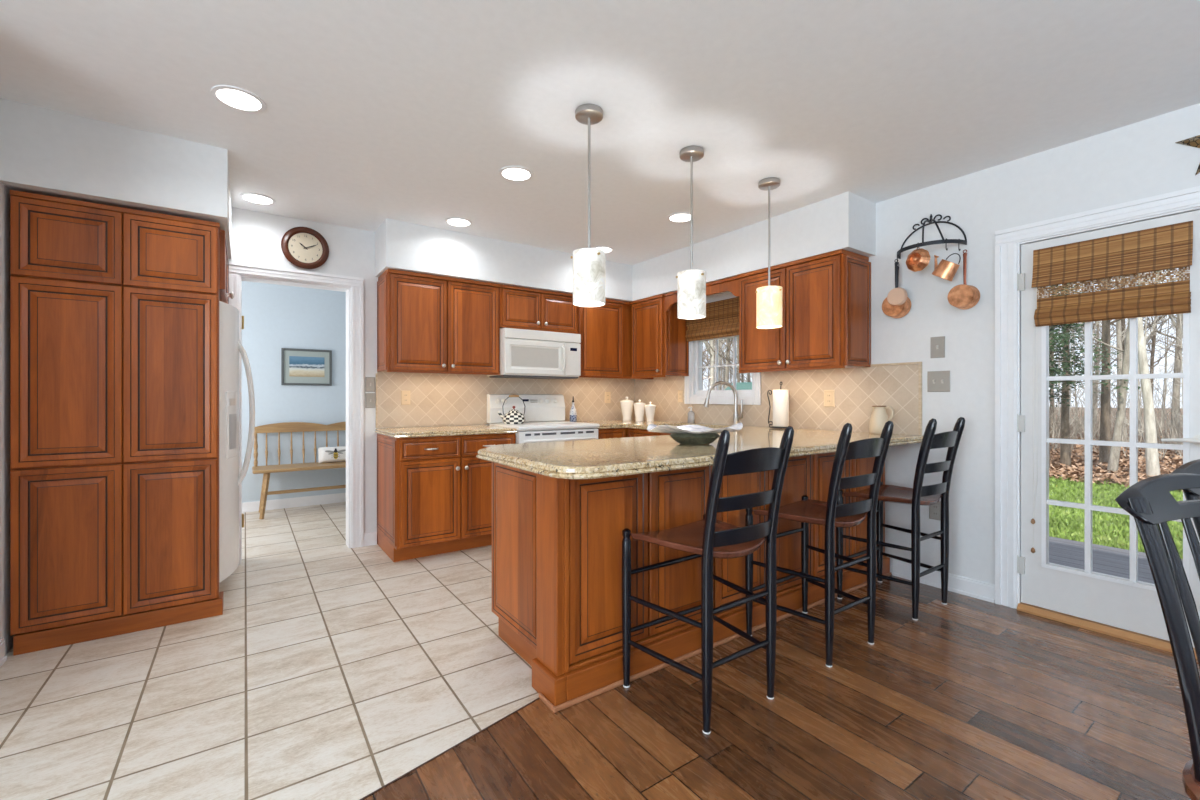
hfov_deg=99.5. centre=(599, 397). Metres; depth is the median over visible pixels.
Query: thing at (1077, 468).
fallen leaves
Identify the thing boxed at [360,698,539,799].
trim
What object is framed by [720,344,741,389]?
bare tree
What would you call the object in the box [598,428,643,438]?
base cabinet
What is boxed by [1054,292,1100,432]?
bare tree
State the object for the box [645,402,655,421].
canister
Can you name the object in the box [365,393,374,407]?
light switch
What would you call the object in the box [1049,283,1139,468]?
tree
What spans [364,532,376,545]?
baseboard
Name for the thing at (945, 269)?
watering can
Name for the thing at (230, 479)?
refrigerator
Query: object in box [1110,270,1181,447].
bare tree
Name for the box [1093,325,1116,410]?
bare tree
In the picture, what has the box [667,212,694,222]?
recessed light
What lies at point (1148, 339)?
bare tree
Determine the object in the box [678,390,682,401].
outlet
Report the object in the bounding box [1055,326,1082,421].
bare tree
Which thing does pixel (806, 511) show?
bar stool
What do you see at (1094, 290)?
bare tree
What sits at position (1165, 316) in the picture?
bare tree
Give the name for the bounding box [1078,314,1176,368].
bare tree
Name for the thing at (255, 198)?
recessed light
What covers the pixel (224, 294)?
upper cabinet
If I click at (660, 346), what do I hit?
upper cabinet
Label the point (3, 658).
baseboard
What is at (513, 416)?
kettle
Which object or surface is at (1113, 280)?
bare tree
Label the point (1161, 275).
bare tree
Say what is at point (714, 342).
bare tree
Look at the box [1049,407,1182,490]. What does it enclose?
ground leaves
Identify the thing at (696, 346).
window
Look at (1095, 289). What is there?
bare tree
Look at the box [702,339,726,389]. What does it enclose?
bare tree
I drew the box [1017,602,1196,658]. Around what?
trim
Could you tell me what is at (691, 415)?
soap dispenser
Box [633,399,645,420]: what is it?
canister
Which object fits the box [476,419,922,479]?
countertop
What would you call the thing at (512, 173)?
recessed light
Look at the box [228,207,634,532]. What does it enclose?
wall
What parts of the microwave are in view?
door, vent panel, handle, control panel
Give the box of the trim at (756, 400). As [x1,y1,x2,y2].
[684,291,760,404]
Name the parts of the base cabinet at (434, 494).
panel, drawer, door, door, drawer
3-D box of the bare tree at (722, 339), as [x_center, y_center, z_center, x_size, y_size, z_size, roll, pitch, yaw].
[7.208,-4.188,29.576,3.036,11.706,3.354,0,0,-7]
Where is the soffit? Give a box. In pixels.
[0,98,875,301]
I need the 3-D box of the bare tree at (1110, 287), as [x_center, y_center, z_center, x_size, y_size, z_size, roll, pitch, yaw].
[22.761,-2.240,22.946,2.025,7.810,2.238,0,0,-36]
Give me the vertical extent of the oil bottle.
0.245 m
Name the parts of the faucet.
spout, lever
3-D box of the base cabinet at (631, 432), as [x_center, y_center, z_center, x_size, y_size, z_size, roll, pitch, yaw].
[0.843,0.709,4.215,0.659,0.868,1.280,0,0,-35]
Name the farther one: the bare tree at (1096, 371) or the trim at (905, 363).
the bare tree at (1096, 371)
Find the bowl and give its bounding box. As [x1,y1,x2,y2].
[647,422,742,444]
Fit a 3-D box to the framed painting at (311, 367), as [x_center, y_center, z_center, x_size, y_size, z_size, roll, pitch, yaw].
[-3.105,-0.325,5.381,0.464,0.384,0.022,0,0,-35]
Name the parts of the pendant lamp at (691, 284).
rod, lamp shade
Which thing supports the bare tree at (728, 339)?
on the ground leaves at (1072, 409)
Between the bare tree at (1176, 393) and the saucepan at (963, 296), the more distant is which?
the bare tree at (1176, 393)
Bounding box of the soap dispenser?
[688,407,694,422]
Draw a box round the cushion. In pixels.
[318,446,345,462]
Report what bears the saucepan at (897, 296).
hanging from the pot rack
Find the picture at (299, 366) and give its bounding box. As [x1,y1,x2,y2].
[289,356,323,376]
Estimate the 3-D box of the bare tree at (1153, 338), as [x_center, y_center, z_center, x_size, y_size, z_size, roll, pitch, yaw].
[26.631,-5.742,23.620,3.314,14.820,4.661,0,0,-43]
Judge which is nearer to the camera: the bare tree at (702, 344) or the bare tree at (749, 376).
the bare tree at (749, 376)
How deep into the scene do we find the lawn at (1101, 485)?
6.89 m
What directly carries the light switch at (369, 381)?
attached to the wall at (436, 399)
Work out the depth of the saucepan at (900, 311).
3.20 m
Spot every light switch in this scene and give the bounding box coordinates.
[365,377,374,391]
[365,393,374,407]
[927,371,949,391]
[930,336,944,357]
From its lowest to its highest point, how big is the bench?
0.894 m
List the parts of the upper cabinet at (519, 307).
door, door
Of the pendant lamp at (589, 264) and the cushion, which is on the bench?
the cushion
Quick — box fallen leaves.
[1049,432,1182,491]
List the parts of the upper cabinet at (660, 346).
door, panel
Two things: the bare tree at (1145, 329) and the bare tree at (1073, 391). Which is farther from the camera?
the bare tree at (1073, 391)
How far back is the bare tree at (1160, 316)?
25.77 m
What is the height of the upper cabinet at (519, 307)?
0.354 m
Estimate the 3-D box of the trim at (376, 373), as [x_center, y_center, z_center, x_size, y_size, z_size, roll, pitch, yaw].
[-1.748,0.021,3.968,0.012,0.426,0.012,0,0,-35]
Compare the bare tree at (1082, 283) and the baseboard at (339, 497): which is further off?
the bare tree at (1082, 283)
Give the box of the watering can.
[932,253,960,280]
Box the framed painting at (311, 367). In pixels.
[281,348,331,385]
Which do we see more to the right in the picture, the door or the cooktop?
the door
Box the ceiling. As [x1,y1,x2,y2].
[0,0,1199,264]
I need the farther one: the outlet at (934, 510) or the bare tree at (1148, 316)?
the bare tree at (1148, 316)
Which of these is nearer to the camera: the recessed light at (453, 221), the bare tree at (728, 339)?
the recessed light at (453, 221)
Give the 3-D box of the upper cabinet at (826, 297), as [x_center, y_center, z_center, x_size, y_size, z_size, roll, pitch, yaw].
[1.425,-0.568,3.642,0.363,0.754,0.851,0,0,-35]
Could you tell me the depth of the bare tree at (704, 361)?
29.77 m
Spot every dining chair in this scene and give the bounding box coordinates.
[1115,473,1199,799]
[1171,459,1199,539]
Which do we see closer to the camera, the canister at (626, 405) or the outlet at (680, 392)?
the outlet at (680, 392)
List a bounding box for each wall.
[0,181,14,655]
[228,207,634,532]
[242,281,345,502]
[635,103,1199,584]
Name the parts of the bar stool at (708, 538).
leg, seat, post, post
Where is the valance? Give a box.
[663,276,738,311]
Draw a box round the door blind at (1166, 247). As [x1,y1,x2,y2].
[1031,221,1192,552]
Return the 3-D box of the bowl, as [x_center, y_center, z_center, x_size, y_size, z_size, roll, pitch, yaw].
[0.471,0.175,2.527,0.474,0.106,0.264,0,0,0]
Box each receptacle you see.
[404,394,407,401]
[827,394,830,402]
[933,505,937,515]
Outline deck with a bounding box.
[1049,536,1182,583]
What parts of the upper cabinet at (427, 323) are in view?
panel, door, door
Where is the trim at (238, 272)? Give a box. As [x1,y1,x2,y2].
[229,261,363,565]
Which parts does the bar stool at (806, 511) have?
leg, leg, seat, post, post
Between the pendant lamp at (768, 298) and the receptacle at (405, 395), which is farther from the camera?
the receptacle at (405, 395)
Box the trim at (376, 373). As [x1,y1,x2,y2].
[376,373,376,427]
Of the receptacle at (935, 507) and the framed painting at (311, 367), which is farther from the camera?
the framed painting at (311, 367)
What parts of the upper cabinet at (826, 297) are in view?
door, door, panel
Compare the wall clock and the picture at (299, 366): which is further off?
the picture at (299, 366)
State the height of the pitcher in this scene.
0.179 m
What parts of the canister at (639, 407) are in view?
lid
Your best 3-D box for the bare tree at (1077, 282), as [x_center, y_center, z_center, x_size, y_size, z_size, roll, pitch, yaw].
[19.212,-2.239,20.851,2.503,7.807,1.614,0,0,34]
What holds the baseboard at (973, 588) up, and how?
attached to the wall at (1142, 159)
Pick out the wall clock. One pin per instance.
(303, 250)
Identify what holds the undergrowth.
on the ground leaves at (1072, 409)
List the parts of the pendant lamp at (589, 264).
rod, lamp shade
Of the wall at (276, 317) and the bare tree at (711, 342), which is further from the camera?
the bare tree at (711, 342)
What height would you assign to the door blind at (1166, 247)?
1.603 m
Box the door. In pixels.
[1017,210,1199,647]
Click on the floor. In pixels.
(970, 698)
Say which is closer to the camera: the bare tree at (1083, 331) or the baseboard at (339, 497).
the baseboard at (339, 497)
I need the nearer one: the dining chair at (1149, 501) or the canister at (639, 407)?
the dining chair at (1149, 501)
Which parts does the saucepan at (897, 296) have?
handle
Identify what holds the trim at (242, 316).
attached to the wall at (436, 399)
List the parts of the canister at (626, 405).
lid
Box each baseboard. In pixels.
[0,638,6,666]
[242,493,345,512]
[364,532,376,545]
[892,560,994,602]
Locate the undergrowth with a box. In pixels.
[721,368,1182,459]
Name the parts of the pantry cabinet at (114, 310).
door, door, door, door, door, door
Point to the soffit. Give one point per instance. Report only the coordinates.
(847, 220)
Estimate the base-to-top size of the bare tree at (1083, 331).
7.570 m
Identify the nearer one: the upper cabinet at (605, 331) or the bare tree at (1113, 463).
the upper cabinet at (605, 331)
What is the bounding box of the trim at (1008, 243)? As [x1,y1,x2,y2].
[995,186,1199,608]
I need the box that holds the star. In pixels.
[1175,135,1199,174]
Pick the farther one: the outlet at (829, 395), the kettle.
the kettle
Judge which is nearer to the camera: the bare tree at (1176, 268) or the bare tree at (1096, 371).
the bare tree at (1176, 268)
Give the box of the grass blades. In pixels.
[1049,476,1182,557]
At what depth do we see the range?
4.44 m
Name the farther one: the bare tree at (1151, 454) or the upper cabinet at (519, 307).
the bare tree at (1151, 454)
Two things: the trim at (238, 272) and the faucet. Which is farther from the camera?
the faucet
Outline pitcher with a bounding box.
[869,406,893,433]
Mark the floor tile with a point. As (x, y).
(329, 669)
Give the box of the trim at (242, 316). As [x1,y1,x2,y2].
[242,316,243,527]
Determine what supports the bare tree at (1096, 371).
on the ground leaves at (1072, 409)
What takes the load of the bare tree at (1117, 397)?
on the ground leaves at (1072, 409)
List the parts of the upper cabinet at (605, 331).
door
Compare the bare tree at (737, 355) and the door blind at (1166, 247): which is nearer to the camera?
the door blind at (1166, 247)
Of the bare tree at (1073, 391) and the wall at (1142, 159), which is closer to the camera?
the wall at (1142, 159)
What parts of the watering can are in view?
spout, handle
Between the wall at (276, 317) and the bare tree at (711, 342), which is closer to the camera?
the wall at (276, 317)
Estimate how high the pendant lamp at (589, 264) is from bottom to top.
0.872 m
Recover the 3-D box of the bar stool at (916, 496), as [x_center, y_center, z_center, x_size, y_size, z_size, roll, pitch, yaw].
[1.686,0.622,2.837,0.494,1.040,0.501,0,0,-35]
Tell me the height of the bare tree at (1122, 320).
16.585 m
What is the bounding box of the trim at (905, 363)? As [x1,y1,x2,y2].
[870,362,921,434]
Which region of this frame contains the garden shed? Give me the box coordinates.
[724,382,753,396]
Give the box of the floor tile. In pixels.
[0,502,538,799]
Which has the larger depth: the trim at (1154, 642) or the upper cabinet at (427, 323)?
the upper cabinet at (427, 323)
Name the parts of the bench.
post, leg, leg, seat, crest rail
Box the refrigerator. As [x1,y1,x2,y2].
[219,301,254,582]
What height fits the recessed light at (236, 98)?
0.006 m
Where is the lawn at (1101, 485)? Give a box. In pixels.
[1049,478,1182,558]
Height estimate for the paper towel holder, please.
0.350 m
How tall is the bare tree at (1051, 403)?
12.801 m
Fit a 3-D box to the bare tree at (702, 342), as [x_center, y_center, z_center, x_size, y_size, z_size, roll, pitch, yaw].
[6.508,-4.380,32.691,3.794,12.089,3.696,0,0,-44]
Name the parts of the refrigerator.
freezer door, button panel, handle, handle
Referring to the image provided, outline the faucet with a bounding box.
[703,381,742,424]
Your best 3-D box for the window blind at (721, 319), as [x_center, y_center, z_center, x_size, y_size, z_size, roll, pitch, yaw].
[1.032,-0.691,4.448,0.037,0.323,0.795,0,0,-35]
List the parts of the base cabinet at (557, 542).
panel, corner post, panel, panel, shoe trim, panel, panel, panel, panel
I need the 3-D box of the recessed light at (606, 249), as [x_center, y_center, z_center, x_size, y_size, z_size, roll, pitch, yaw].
[0.021,-1.294,4.434,0.196,0.006,0.196,0,0,-35]
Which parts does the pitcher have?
handle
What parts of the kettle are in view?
handle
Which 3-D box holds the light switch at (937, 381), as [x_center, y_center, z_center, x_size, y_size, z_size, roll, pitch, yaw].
[2.042,-0.100,3.065,0.018,0.126,0.122,0,0,-35]
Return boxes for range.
[487,394,599,443]
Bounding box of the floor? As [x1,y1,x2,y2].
[363,575,1199,799]
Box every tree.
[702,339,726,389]
[702,339,736,388]
[702,342,721,389]
[702,344,722,389]
[702,345,709,376]
[703,338,730,389]
[707,337,739,381]
[714,340,750,381]
[714,342,743,381]
[720,339,736,386]
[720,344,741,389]
[724,338,736,388]
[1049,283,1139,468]
[1049,285,1115,435]
[1050,282,1083,337]
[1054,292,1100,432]
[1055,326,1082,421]
[1056,285,1098,426]
[1059,282,1101,424]
[1062,290,1149,411]
[1068,269,1182,473]
[1069,272,1175,349]
[1069,283,1113,368]
[1072,289,1161,418]
[1073,277,1152,413]
[1074,331,1116,431]
[1076,280,1127,372]
[1078,287,1129,420]
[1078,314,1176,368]
[1081,288,1112,423]
[1093,278,1165,466]
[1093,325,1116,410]
[1094,276,1176,435]
[1095,272,1180,457]
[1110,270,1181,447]
[1111,316,1160,408]
[1112,276,1174,394]
[1120,268,1182,444]
[1138,270,1167,477]
[1140,325,1163,407]
[1146,271,1182,429]
[1147,275,1181,426]
[1148,268,1182,433]
[1149,316,1182,354]
[1151,316,1173,378]
[1158,335,1182,360]
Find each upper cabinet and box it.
[219,230,233,303]
[377,269,500,374]
[499,284,576,333]
[577,299,652,378]
[630,294,688,378]
[737,249,870,372]
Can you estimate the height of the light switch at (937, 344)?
0.128 m
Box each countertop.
[375,425,516,437]
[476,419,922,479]
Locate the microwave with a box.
[487,328,580,378]
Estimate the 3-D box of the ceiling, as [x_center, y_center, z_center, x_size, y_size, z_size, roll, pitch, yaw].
[-0.578,-1.357,1.549,6.330,0.120,9.480,0,0,-35]
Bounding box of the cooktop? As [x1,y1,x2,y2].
[489,421,599,430]
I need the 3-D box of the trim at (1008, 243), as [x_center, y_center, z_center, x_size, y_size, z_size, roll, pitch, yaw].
[2.522,0.108,2.499,0.162,2.070,0.903,0,0,-35]
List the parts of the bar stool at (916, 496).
leg, leg, seat, post, post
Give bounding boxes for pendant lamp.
[571,104,605,306]
[676,146,705,318]
[755,177,781,328]
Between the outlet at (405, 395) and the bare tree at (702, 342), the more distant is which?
the bare tree at (702, 342)
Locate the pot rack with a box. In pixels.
[897,214,966,263]
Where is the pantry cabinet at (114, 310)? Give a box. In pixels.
[10,190,223,655]
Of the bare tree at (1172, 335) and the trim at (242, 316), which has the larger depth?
the bare tree at (1172, 335)
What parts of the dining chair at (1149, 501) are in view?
crest rail, seat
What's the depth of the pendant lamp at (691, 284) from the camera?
2.62 m
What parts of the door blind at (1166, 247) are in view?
pull cord, panel, panel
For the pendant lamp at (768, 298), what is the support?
hanging from the ceiling
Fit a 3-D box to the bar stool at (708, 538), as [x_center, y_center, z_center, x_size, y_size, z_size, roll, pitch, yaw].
[0.425,0.622,1.953,0.494,1.040,0.501,0,0,-35]
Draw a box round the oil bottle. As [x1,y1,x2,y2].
[570,396,576,421]
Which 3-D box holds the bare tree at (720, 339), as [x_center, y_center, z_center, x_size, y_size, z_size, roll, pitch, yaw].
[11.369,-5.876,47.745,4.611,15.082,4.734,0,0,43]
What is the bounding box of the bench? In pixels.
[252,422,345,518]
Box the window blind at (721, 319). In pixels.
[685,297,738,341]
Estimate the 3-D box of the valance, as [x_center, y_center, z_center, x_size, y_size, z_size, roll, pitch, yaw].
[0.833,-0.866,4.272,0.032,0.158,0.852,0,0,-35]
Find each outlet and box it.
[401,391,409,404]
[605,392,610,402]
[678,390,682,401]
[824,390,834,406]
[929,501,940,519]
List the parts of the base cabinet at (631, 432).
drawer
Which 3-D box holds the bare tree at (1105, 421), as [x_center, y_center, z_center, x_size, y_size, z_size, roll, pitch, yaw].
[12.203,-6.332,12.143,7.264,15.991,3.810,0,0,35]
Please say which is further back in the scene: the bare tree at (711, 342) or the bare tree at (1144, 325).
the bare tree at (1144, 325)
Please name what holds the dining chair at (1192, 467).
on the floor
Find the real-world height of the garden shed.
2.250 m
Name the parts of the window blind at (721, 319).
panel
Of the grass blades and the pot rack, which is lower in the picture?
the grass blades
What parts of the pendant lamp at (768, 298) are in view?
rod, lamp shade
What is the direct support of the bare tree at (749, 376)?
on the ground leaves at (1072, 409)
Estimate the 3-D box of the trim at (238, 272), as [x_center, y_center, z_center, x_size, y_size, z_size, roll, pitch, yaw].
[-2.219,0.111,3.719,0.866,2.065,0.162,0,0,-35]
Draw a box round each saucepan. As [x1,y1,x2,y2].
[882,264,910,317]
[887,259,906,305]
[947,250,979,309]
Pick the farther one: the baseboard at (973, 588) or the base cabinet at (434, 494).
the base cabinet at (434, 494)
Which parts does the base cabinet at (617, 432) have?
drawer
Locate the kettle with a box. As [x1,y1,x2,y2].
[497,394,524,423]
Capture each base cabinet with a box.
[377,433,515,561]
[492,452,891,712]
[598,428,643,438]
[628,428,670,436]
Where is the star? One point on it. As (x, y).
(1193, 141)
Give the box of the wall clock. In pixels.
[281,227,328,268]
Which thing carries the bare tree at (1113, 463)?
on the ground leaves at (1072, 409)
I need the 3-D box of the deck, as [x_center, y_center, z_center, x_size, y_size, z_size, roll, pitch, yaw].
[3.073,1.313,3.982,2.439,0.100,15.000,0,0,-35]
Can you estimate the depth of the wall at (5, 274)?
2.24 m
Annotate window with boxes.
[691,335,753,396]
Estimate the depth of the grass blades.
6.81 m
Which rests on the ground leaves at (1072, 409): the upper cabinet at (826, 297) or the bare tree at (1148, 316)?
the bare tree at (1148, 316)
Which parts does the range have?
glass, oven door, handle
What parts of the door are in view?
handle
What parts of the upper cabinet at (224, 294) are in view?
door, door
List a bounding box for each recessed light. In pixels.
[211,85,265,112]
[239,193,275,204]
[445,217,471,226]
[499,166,532,181]
[594,246,613,252]
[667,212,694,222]
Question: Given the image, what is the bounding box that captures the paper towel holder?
[767,382,788,428]
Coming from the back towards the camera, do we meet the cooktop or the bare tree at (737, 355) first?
the bare tree at (737, 355)
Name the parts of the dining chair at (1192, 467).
crest rail, post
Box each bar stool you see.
[622,426,793,734]
[745,421,893,667]
[836,417,964,619]
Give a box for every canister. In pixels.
[620,397,633,420]
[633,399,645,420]
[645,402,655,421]
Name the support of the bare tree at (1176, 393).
on the ground leaves at (1072, 409)
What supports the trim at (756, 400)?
attached to the wall at (1142, 159)
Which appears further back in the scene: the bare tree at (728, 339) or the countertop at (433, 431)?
the bare tree at (728, 339)
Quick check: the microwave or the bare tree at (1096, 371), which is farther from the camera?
the bare tree at (1096, 371)
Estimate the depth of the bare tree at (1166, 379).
26.09 m
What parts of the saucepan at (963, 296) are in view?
handle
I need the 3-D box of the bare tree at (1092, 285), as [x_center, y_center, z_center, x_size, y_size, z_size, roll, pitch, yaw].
[27.770,-5.234,28.547,4.331,13.800,4.219,0,0,-9]
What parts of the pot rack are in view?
arm, arm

